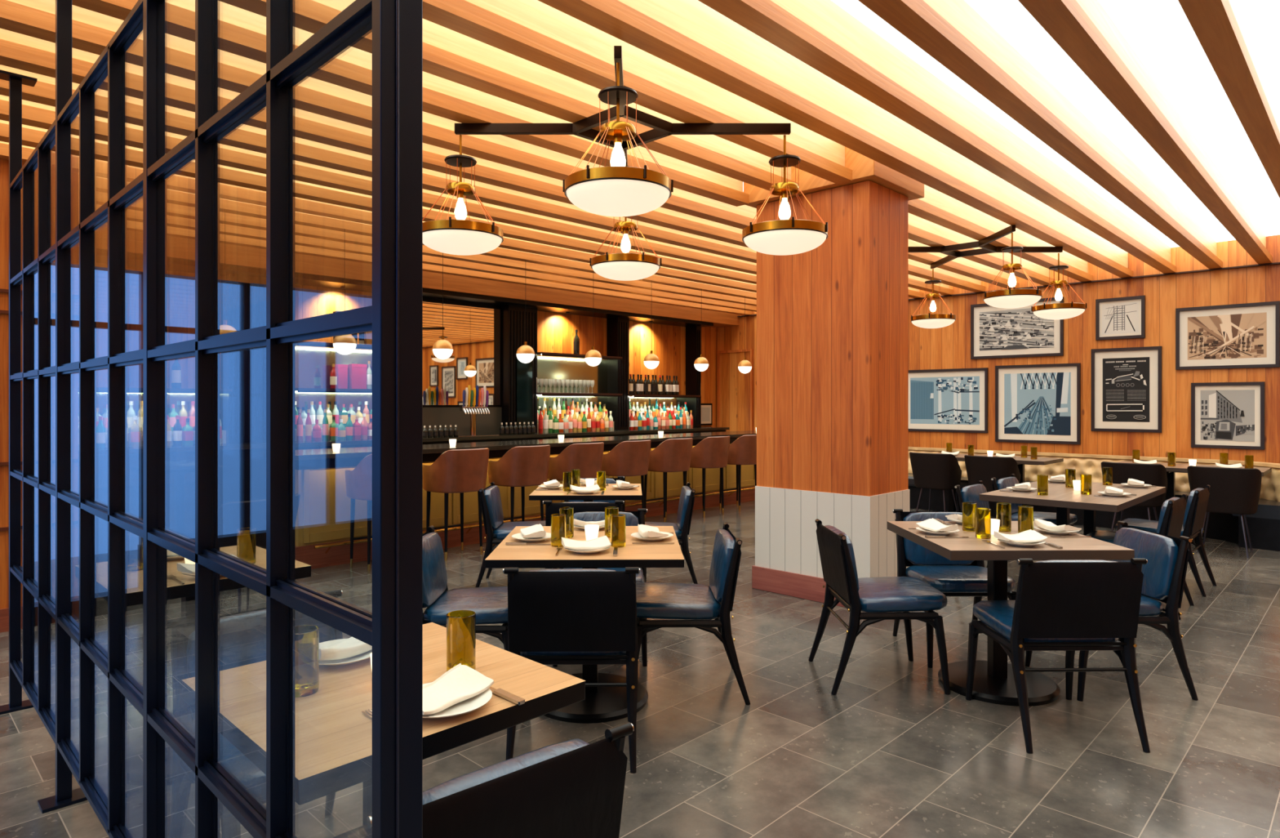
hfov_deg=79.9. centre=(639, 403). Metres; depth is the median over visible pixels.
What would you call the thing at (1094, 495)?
fork
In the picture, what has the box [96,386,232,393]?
shelf
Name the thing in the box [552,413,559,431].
bottle
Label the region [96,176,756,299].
trim
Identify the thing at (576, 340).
bottle
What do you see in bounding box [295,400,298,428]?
bottle
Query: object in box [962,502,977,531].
glass tumbler
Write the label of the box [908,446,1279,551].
banquette
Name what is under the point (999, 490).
table knife
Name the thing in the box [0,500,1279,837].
floor
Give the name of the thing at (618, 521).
glass tumbler
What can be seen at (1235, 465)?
folded napkin
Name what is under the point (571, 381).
wine glass
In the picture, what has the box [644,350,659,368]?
globe pendant
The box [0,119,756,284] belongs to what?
trim
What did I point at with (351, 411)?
bottle
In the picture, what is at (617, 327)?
column
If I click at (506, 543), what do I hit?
table knife
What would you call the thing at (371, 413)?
bottle
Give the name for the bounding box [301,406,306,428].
bottle
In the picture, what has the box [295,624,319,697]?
glass tumbler
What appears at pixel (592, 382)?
wine glass
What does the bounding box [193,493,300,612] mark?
chair
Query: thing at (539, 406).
bottle
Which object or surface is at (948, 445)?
glass tumbler
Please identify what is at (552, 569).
cushion
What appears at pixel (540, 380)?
wine glass
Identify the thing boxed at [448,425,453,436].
bottle
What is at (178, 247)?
ceiling beam
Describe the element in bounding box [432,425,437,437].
bottle
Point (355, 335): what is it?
bottle
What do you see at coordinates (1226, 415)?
print
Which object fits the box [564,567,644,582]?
seat cushion
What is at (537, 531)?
folded napkin
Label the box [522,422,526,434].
bottle
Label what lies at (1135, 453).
glass tumbler
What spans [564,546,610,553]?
dinner plate
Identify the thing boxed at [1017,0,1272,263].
trim
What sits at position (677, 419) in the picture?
bottle
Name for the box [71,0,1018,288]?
trim
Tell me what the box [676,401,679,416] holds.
bottle
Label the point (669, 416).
bottle
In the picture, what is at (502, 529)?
seat cushion
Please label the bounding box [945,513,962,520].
folded napkin
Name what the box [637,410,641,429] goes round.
bottle
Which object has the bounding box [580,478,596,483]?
folded napkin
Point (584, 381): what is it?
wine glass
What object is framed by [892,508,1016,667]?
dining chair
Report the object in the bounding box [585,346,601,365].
globe pendant
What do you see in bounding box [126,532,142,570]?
glass tumbler
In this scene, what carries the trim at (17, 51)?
attached to the wall at (948, 347)
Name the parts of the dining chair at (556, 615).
knob, leg, rod, seat frame, rod, leg, knob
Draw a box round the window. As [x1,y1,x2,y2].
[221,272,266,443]
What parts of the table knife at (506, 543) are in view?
handle, blade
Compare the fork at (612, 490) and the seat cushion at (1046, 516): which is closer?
the fork at (612, 490)
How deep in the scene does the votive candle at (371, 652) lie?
1.75 m
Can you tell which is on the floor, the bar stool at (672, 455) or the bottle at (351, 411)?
the bar stool at (672, 455)
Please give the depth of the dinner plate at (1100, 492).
5.32 m
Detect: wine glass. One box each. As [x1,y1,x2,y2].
[538,378,543,392]
[543,378,547,392]
[547,378,552,392]
[552,378,556,392]
[556,378,561,392]
[560,378,565,392]
[565,379,569,392]
[569,379,573,392]
[573,379,577,392]
[577,379,582,392]
[582,379,586,392]
[586,379,590,392]
[590,379,594,392]
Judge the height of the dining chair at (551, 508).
0.773 m
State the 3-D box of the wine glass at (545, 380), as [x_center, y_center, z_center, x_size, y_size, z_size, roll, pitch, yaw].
[-1.290,-0.240,10.449,0.064,0.190,0.064,0,0,44]
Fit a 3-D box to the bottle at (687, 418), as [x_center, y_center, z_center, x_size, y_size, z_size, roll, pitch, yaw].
[0.786,0.272,12.576,0.069,0.256,0.069,0,0,38]
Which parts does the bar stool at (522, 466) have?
leg, leg, leg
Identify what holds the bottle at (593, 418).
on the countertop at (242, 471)
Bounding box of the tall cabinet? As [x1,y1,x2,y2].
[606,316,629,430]
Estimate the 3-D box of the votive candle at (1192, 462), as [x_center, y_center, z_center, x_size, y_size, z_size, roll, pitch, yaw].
[5.702,0.615,7.877,0.068,0.070,0.068,0,0,44]
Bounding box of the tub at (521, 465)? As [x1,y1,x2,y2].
[487,444,550,486]
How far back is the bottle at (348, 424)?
8.44 m
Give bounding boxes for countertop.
[96,426,728,454]
[96,426,728,554]
[259,430,756,460]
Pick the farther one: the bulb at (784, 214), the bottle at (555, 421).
the bottle at (555, 421)
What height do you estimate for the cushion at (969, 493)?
0.307 m
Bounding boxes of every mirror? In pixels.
[96,392,221,420]
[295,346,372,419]
[422,297,502,407]
[537,355,607,413]
[629,396,686,409]
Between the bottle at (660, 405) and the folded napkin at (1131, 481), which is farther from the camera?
the bottle at (660, 405)
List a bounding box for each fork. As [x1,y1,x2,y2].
[167,574,184,584]
[361,707,372,718]
[555,546,563,555]
[612,489,638,490]
[631,542,674,543]
[982,539,1004,548]
[1049,535,1091,537]
[1093,495,1126,498]
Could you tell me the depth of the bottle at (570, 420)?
10.73 m
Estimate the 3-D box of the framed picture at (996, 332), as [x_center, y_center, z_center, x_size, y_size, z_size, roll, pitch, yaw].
[4.913,-0.970,9.990,1.140,0.740,0.035,0,0,44]
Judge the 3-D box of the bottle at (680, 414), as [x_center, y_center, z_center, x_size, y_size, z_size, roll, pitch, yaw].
[0.664,0.232,12.451,0.060,0.336,0.062,0,0,40]
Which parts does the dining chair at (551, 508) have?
knob, leg, knob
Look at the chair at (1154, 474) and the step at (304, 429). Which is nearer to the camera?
the chair at (1154, 474)
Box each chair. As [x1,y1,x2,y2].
[167,589,342,837]
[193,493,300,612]
[333,721,634,837]
[422,524,507,650]
[475,481,545,586]
[502,566,639,773]
[542,500,623,568]
[552,508,647,666]
[564,475,624,511]
[635,522,750,705]
[644,481,697,583]
[808,518,950,694]
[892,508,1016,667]
[909,451,961,511]
[954,480,1044,560]
[964,454,1020,492]
[965,558,1150,752]
[986,473,1077,567]
[1025,520,1198,701]
[1085,493,1194,619]
[1101,461,1167,530]
[1115,484,1216,596]
[1186,465,1262,557]
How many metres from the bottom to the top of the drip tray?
0.012 m
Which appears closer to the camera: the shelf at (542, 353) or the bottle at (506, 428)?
the bottle at (506, 428)
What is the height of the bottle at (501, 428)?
0.158 m
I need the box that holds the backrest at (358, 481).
[345,453,372,500]
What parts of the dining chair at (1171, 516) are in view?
leg, leg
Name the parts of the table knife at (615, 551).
handle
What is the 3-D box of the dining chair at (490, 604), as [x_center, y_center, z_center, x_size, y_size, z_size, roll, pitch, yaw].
[-0.831,1.017,3.695,0.590,0.773,0.526,0,0,-1]
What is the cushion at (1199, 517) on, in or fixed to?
on the dining chair at (1197, 498)
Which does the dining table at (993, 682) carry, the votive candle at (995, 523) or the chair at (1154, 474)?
the votive candle at (995, 523)
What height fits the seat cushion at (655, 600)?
0.091 m
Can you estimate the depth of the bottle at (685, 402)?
12.71 m
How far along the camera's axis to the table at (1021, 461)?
8.92 m
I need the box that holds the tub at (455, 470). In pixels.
[422,447,488,493]
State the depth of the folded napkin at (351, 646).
1.91 m
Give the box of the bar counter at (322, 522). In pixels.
[259,430,756,568]
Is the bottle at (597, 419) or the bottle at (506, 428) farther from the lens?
the bottle at (597, 419)
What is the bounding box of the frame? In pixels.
[701,403,712,425]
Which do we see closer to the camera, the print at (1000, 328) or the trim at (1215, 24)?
the trim at (1215, 24)
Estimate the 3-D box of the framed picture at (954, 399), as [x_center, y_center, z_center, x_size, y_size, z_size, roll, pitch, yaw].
[4.237,-0.039,10.650,1.190,0.878,0.035,0,0,44]
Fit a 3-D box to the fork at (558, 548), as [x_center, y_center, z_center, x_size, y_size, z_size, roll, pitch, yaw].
[-0.357,0.646,3.345,0.024,0.004,0.195,0,0,-1]
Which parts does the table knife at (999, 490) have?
handle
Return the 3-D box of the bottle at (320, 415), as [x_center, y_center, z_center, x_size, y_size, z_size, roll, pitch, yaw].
[-3.505,0.124,8.365,0.073,0.292,0.075,0,0,39]
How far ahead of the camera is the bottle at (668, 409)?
12.39 m
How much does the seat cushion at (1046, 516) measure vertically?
0.091 m
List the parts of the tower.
tap handle, tap handle, tap handle, tap handle, tap handle, tap handle, tap handle, tap handle, tap handle, tap handle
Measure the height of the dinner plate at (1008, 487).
0.021 m
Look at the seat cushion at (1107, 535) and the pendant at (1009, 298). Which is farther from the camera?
the pendant at (1009, 298)
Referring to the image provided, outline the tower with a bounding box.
[459,385,489,435]
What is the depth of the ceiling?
4.28 m
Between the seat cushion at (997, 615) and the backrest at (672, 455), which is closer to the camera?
the seat cushion at (997, 615)
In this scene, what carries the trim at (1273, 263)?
attached to the wall at (948, 347)
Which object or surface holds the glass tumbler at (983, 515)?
on the dining table at (993, 682)
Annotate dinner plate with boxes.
[167,555,184,559]
[181,571,222,576]
[319,638,372,666]
[422,682,492,717]
[511,532,551,542]
[538,484,563,488]
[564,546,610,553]
[571,489,599,493]
[573,520,604,529]
[611,484,638,488]
[631,531,673,541]
[915,526,959,534]
[946,517,962,524]
[996,537,1045,546]
[1006,486,1036,491]
[1033,525,1079,534]
[1048,478,1065,482]
[1097,491,1131,496]
[1120,483,1151,488]
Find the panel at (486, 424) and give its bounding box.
[422,407,502,435]
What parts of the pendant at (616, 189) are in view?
stem, lamp shade, bowl pendant, arm, stem, lamp shade, arm, chandelier frame, arm, bowl pendant, lamp shade, arm, bowl pendant, stem, lamp shade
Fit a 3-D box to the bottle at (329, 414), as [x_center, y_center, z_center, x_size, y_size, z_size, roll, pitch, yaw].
[-3.444,0.139,8.427,0.071,0.262,0.071,0,0,-37]
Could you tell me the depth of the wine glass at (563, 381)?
10.65 m
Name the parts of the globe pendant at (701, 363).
lamp shade, globe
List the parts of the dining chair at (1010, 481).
leg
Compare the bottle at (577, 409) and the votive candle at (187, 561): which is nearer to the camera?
the votive candle at (187, 561)
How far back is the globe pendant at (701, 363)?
9.92 m
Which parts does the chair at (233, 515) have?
leg, leg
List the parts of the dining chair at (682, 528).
rail, leg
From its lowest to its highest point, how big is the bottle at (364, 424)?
0.286 m
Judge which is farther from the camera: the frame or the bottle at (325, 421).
the frame
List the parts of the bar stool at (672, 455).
leg, leg, leg, leg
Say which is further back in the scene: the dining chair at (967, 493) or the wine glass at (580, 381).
the wine glass at (580, 381)
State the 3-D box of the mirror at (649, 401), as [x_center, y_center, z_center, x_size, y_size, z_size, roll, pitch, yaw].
[0.220,0.147,12.304,0.020,0.505,1.580,0,0,44]
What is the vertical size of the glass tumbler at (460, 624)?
0.141 m
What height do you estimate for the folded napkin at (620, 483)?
0.047 m
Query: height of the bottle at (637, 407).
0.292 m
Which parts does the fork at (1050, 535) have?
handle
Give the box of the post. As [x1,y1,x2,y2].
[685,325,701,426]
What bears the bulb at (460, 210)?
attached to the pendant at (616, 189)
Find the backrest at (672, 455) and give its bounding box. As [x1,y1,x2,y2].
[648,437,693,471]
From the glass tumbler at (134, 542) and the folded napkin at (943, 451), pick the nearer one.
the glass tumbler at (134, 542)
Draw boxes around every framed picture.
[908,367,988,432]
[970,296,1063,359]
[995,362,1080,444]
[1090,346,1162,432]
[1095,295,1145,340]
[1175,300,1279,369]
[1191,381,1264,449]
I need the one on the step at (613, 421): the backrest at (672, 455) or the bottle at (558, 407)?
the bottle at (558, 407)
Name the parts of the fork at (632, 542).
handle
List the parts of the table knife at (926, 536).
handle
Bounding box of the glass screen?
[0,0,422,837]
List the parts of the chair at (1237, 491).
leg, leg, leg, leg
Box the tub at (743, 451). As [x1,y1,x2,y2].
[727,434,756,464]
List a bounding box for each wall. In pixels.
[0,158,24,608]
[96,262,716,555]
[716,234,1279,462]
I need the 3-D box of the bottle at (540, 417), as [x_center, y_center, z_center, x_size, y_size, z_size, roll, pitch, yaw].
[-1.351,0.232,10.386,0.062,0.336,0.060,0,0,-42]
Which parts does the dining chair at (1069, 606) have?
leg, rail, leg, knob, seat frame, leg, rod, rod, rail, leg, knob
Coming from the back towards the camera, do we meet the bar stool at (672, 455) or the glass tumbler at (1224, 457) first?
the bar stool at (672, 455)
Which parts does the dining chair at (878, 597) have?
knob, leg, rod, rail, rod, knob, leg, seat frame, rail, leg, leg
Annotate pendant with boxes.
[219,208,236,333]
[333,228,356,354]
[422,45,827,280]
[432,252,453,359]
[516,341,534,363]
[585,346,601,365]
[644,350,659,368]
[693,354,708,371]
[737,295,751,373]
[908,224,1086,328]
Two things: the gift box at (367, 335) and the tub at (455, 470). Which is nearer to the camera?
the tub at (455, 470)
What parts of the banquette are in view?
seat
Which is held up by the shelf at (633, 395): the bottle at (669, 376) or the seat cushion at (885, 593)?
the bottle at (669, 376)
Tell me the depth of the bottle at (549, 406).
10.64 m
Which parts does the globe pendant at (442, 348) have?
lamp shade, globe, cord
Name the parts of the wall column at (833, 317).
baseboard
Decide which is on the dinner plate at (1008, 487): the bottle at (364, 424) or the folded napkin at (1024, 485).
the folded napkin at (1024, 485)
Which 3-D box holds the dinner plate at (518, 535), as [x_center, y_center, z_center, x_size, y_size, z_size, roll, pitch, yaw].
[-0.508,0.639,3.632,0.204,0.021,0.204,0,0,-1]
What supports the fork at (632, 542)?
on the dining table at (601, 704)
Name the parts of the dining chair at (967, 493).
leg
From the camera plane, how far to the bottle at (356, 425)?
8.51 m
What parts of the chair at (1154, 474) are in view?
leg, leg, leg, leg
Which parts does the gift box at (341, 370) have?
lid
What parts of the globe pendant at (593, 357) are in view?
lamp shade, globe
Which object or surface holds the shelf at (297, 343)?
attached to the wall at (556, 331)
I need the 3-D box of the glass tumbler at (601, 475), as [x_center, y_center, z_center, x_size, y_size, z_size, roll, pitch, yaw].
[-0.290,0.579,5.717,0.069,0.141,0.069,0,0,-9]
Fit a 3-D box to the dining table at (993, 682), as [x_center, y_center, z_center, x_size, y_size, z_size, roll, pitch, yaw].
[1.778,1.025,3.798,0.820,0.750,0.840,0,0,-1]
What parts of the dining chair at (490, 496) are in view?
leg, leg, rail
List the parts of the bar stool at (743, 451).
leg, leg, leg, leg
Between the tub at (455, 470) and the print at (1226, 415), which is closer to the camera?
the tub at (455, 470)
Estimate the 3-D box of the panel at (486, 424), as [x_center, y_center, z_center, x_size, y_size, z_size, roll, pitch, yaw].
[-2.283,0.225,9.653,0.030,0.350,1.270,0,0,44]
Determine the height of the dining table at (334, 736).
0.750 m
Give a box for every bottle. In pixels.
[96,407,103,426]
[96,415,105,448]
[102,404,107,432]
[126,400,135,432]
[126,422,128,447]
[130,415,139,446]
[137,400,142,431]
[167,404,177,431]
[167,415,171,445]
[171,358,181,388]
[173,415,182,445]
[178,400,187,428]
[182,417,193,444]
[188,400,195,428]
[193,426,195,444]
[219,409,222,444]
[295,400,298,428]
[296,408,302,440]
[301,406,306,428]
[305,408,311,440]
[309,400,315,427]
[312,419,321,440]
[316,400,324,427]
[322,408,328,439]
[326,404,332,427]
[329,363,337,388]
[329,416,337,439]
[332,400,338,425]
[337,418,345,439]
[338,404,347,426]
[346,404,355,423]
[346,413,352,439]
[351,333,357,344]
[352,416,360,439]
[355,406,363,423]
[358,332,364,344]
[360,413,367,439]
[362,401,369,426]
[366,360,372,388]
[367,418,372,438]
[369,408,372,418]
[422,425,426,437]
[427,425,432,437]
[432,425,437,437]
[438,425,443,437]
[443,425,448,436]
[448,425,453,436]
[453,424,457,436]
[499,422,504,435]
[504,422,508,435]
[508,422,513,435]
[513,422,517,434]
[517,422,522,434]
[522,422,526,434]
[526,422,531,434]
[530,422,535,434]
[537,405,542,422]
[538,408,542,432]
[542,397,546,422]
[543,408,547,432]
[546,405,552,422]
[548,408,552,432]
[551,398,556,418]
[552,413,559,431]
[556,398,560,418]
[557,413,563,431]
[561,398,565,418]
[562,413,568,431]
[565,405,571,418]
[567,411,572,431]
[570,398,574,417]
[572,407,577,431]
[573,329,579,354]
[575,401,580,417]
[577,411,582,431]
[580,401,584,417]
[582,411,586,431]
[584,398,588,418]
[586,407,591,431]
[589,401,593,417]
[591,410,595,431]
[593,401,598,417]
[595,410,599,431]
[597,401,602,418]
[600,414,604,430]
[602,404,607,419]
[604,410,608,430]
[608,410,613,430]
[629,373,632,394]
[629,398,631,416]
[629,410,634,429]
[631,401,635,416]
[632,373,635,394]
[633,410,638,429]
[635,373,640,394]
[635,401,639,416]
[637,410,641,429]
[639,404,644,417]
[640,374,643,394]
[641,412,646,429]
[643,374,648,394]
[643,401,646,417]
[645,407,649,428]
[647,374,650,394]
[648,410,653,428]
[649,404,655,418]
[650,374,655,394]
[653,413,657,428]
[654,374,657,394]
[654,398,657,417]
[657,374,662,394]
[657,407,660,428]
[658,404,662,417]
[660,412,665,428]
[662,375,665,394]
[662,401,666,417]
[664,412,669,428]
[665,375,669,394]
[666,404,671,416]
[667,410,671,427]
[668,375,671,394]
[669,401,673,415]
[671,375,676,395]
[671,410,675,427]
[673,405,677,416]
[675,375,679,395]
[675,412,679,427]
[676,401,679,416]
[679,407,682,427]
[682,407,685,427]
[684,401,687,416]
[685,412,690,427]
[688,409,693,427]
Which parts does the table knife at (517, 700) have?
blade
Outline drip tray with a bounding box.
[455,434,498,436]
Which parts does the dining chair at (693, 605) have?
leg, seat frame, rail, leg, knob, leg, knob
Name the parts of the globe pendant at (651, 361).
globe, lamp shade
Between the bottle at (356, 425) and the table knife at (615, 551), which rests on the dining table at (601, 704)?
the table knife at (615, 551)
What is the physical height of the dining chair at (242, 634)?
0.773 m
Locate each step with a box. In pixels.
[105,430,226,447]
[295,426,346,440]
[537,421,613,432]
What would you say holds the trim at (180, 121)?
attached to the wall at (948, 347)
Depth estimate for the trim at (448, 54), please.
3.89 m
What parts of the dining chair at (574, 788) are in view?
knob, knob, leg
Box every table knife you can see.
[488,686,524,705]
[505,542,551,544]
[535,488,548,490]
[613,546,617,555]
[924,535,968,537]
[934,518,951,524]
[999,489,1031,493]
[1044,542,1062,548]
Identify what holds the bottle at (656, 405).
on the step
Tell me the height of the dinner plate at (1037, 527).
0.021 m
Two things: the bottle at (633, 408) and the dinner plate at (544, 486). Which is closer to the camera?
the dinner plate at (544, 486)
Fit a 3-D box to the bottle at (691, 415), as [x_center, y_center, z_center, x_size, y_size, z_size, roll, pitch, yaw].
[0.844,0.257,12.636,0.072,0.286,0.074,0,0,40]
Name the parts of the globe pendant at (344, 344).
globe, lamp shade, cord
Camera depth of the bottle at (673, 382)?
12.34 m
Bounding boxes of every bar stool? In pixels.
[345,453,372,573]
[422,447,488,559]
[487,444,550,544]
[547,441,604,480]
[601,440,651,511]
[644,437,693,522]
[685,435,729,516]
[719,434,756,511]
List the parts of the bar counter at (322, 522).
moulding, foot rail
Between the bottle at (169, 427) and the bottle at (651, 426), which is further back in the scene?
the bottle at (651, 426)
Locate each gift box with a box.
[334,364,347,388]
[348,363,367,388]
[364,331,371,345]
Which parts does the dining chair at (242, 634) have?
knob, leg, rail, leg, knob, leg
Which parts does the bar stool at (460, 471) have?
leg, leg, leg, leg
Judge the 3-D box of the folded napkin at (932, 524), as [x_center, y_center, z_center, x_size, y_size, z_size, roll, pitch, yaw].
[1.487,0.613,3.821,0.118,0.047,0.200,0,0,-15]
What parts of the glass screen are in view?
post, pane, pane, pane, pane, pane, rail, rail, rail, rail, rail, rail, pane, pane, pane, pane, pane, pane, pane, pane, pane, pane, post, pane, pane, pane, pane, pane, pane, pane, pane, pane, rail, pane, rail, rail, rail, rail, rail, post, rail, rail, rail, rail, post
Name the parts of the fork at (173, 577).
handle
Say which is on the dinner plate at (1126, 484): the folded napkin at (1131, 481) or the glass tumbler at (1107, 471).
the folded napkin at (1131, 481)
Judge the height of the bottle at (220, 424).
0.336 m
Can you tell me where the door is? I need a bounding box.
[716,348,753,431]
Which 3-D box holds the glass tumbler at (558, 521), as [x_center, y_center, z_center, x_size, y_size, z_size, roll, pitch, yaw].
[-0.372,0.579,3.485,0.069,0.141,0.069,0,0,-9]
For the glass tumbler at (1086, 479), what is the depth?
5.43 m
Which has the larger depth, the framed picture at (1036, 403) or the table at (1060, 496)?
the framed picture at (1036, 403)
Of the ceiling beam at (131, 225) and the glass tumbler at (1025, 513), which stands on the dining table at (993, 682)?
the glass tumbler at (1025, 513)
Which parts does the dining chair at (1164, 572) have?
leg, leg, leg, knob, rail, seat frame, leg, knob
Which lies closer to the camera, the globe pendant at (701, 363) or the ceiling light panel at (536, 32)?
the ceiling light panel at (536, 32)
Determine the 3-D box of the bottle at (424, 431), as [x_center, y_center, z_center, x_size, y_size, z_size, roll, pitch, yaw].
[-2.499,0.330,8.865,0.056,0.140,0.054,0,0,-32]
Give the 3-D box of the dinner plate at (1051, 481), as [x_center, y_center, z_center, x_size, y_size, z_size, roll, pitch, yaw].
[3.437,0.639,6.287,0.204,0.021,0.204,0,0,44]
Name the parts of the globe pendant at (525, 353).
lamp shade, globe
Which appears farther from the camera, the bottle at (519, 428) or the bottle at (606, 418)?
the bottle at (606, 418)
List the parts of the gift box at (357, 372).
lid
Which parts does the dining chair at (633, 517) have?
knob, leg, leg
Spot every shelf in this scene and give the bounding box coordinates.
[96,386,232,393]
[295,341,372,349]
[295,387,372,392]
[537,351,622,359]
[537,392,622,396]
[629,394,701,397]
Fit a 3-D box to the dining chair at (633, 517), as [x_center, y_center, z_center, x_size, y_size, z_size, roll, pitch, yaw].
[-0.216,1.017,4.333,0.526,0.773,0.590,0,0,-1]
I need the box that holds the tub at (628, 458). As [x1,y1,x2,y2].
[601,440,651,475]
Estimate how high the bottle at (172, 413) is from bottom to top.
0.262 m
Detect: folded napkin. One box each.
[167,549,178,555]
[177,553,237,573]
[319,636,372,660]
[422,662,493,715]
[520,523,546,537]
[543,479,559,486]
[561,535,611,549]
[569,484,599,491]
[573,518,604,526]
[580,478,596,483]
[616,480,635,487]
[637,524,668,537]
[915,517,958,531]
[941,450,959,454]
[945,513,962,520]
[993,528,1047,542]
[995,453,1015,457]
[1011,481,1031,488]
[1034,518,1081,531]
[1048,474,1065,480]
[1104,485,1123,494]
[1127,478,1144,485]
[1133,458,1156,463]
[1215,462,1242,467]
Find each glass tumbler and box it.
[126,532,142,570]
[236,527,256,564]
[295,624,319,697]
[446,609,475,671]
[551,513,566,546]
[559,506,573,537]
[563,471,572,491]
[571,468,580,486]
[596,471,605,490]
[604,506,618,537]
[610,513,626,546]
[946,442,951,452]
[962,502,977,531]
[968,444,973,455]
[975,507,991,538]
[996,502,1011,531]
[1017,505,1033,533]
[1021,445,1026,457]
[1030,446,1037,459]
[1037,474,1048,495]
[1065,468,1075,487]
[1080,473,1091,494]
[1102,466,1112,484]
[1132,449,1139,462]
[1167,452,1175,466]
[1219,452,1228,464]
[1244,454,1253,468]
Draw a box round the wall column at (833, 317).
[743,146,924,607]
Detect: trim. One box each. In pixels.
[0,0,985,292]
[0,27,953,295]
[0,64,923,297]
[0,94,756,274]
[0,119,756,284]
[0,141,756,292]
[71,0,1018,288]
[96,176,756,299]
[96,191,756,306]
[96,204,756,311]
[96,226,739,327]
[96,248,713,326]
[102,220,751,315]
[219,0,1053,284]
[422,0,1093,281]
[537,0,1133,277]
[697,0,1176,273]
[737,262,1279,316]
[857,0,1222,268]
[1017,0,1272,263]
[1177,0,1279,198]
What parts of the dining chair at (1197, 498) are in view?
leg, rod, rod, leg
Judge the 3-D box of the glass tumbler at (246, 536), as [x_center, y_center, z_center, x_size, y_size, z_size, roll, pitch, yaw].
[-1.594,0.579,3.092,0.069,0.141,0.069,0,0,11]
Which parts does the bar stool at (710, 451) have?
leg, leg, leg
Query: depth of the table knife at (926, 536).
3.68 m
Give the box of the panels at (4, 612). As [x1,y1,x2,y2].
[0,288,8,632]
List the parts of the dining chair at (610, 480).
leg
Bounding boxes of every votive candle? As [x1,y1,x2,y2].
[184,557,195,564]
[332,443,340,451]
[370,652,372,671]
[448,439,456,446]
[558,434,564,441]
[584,524,599,540]
[585,478,594,486]
[657,431,663,436]
[986,450,993,456]
[991,518,999,534]
[1072,480,1080,489]
[1188,458,1196,466]
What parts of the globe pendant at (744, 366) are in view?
lamp shade, globe, cord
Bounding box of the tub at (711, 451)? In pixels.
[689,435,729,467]
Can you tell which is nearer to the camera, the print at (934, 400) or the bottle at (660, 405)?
the print at (934, 400)
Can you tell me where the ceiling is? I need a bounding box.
[702,0,1279,247]
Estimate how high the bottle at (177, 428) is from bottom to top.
0.286 m
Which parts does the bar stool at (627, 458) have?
leg, leg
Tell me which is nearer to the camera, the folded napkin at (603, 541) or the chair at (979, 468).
the folded napkin at (603, 541)
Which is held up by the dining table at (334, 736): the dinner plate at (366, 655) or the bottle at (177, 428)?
the dinner plate at (366, 655)
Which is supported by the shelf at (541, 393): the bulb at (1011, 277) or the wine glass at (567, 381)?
the wine glass at (567, 381)
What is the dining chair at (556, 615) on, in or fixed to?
on the floor
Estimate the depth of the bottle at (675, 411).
12.51 m
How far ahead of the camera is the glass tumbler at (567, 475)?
5.63 m
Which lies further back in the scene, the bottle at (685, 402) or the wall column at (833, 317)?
the bottle at (685, 402)
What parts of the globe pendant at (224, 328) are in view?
cord, lamp shade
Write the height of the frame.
0.380 m
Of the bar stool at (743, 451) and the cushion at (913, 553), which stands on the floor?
the bar stool at (743, 451)
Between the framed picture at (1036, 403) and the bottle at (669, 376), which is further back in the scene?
the bottle at (669, 376)
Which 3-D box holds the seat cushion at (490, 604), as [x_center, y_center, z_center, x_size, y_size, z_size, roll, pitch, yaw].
[-0.771,0.971,3.696,0.470,0.091,0.470,0,0,-1]
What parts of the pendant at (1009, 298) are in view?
arm, stem, bowl pendant, lamp shade, arm, chandelier frame, arm, stem, lamp shade, arm, bowl pendant, stem, lamp shade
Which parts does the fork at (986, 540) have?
handle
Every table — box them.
[96,545,311,786]
[181,622,585,825]
[484,525,684,723]
[528,483,642,501]
[887,520,1134,706]
[933,453,1063,519]
[979,480,1165,535]
[1118,460,1271,542]
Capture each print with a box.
[702,407,710,421]
[910,376,979,424]
[979,307,1053,350]
[1004,372,1071,435]
[1102,301,1138,334]
[1102,356,1149,422]
[1187,311,1266,359]
[1200,389,1254,441]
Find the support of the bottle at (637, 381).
on the shelf at (633, 395)
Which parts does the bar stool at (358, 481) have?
leg, leg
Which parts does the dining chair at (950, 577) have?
knob, leg, leg, seat frame, leg, leg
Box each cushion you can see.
[219,733,266,800]
[333,823,372,837]
[422,532,447,608]
[422,738,589,804]
[423,586,507,625]
[484,484,503,528]
[493,520,545,539]
[520,651,626,655]
[528,568,615,571]
[559,501,608,502]
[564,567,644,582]
[573,511,639,525]
[635,582,720,619]
[644,521,681,540]
[676,485,691,529]
[709,528,735,602]
[824,524,859,591]
[840,576,947,612]
[902,511,974,564]
[906,564,1015,592]
[960,484,989,507]
[973,600,1118,641]
[996,476,1022,513]
[1011,511,1077,524]
[1035,559,1117,562]
[1085,529,1115,543]
[1111,527,1178,599]
[1115,518,1191,536]
[1138,594,1163,616]
[1156,497,1179,533]
[1182,487,1204,528]
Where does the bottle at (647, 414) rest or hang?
on the countertop at (242, 471)
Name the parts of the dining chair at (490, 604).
knob, leg, seat frame, rail, leg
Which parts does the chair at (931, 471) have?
leg, leg, leg, leg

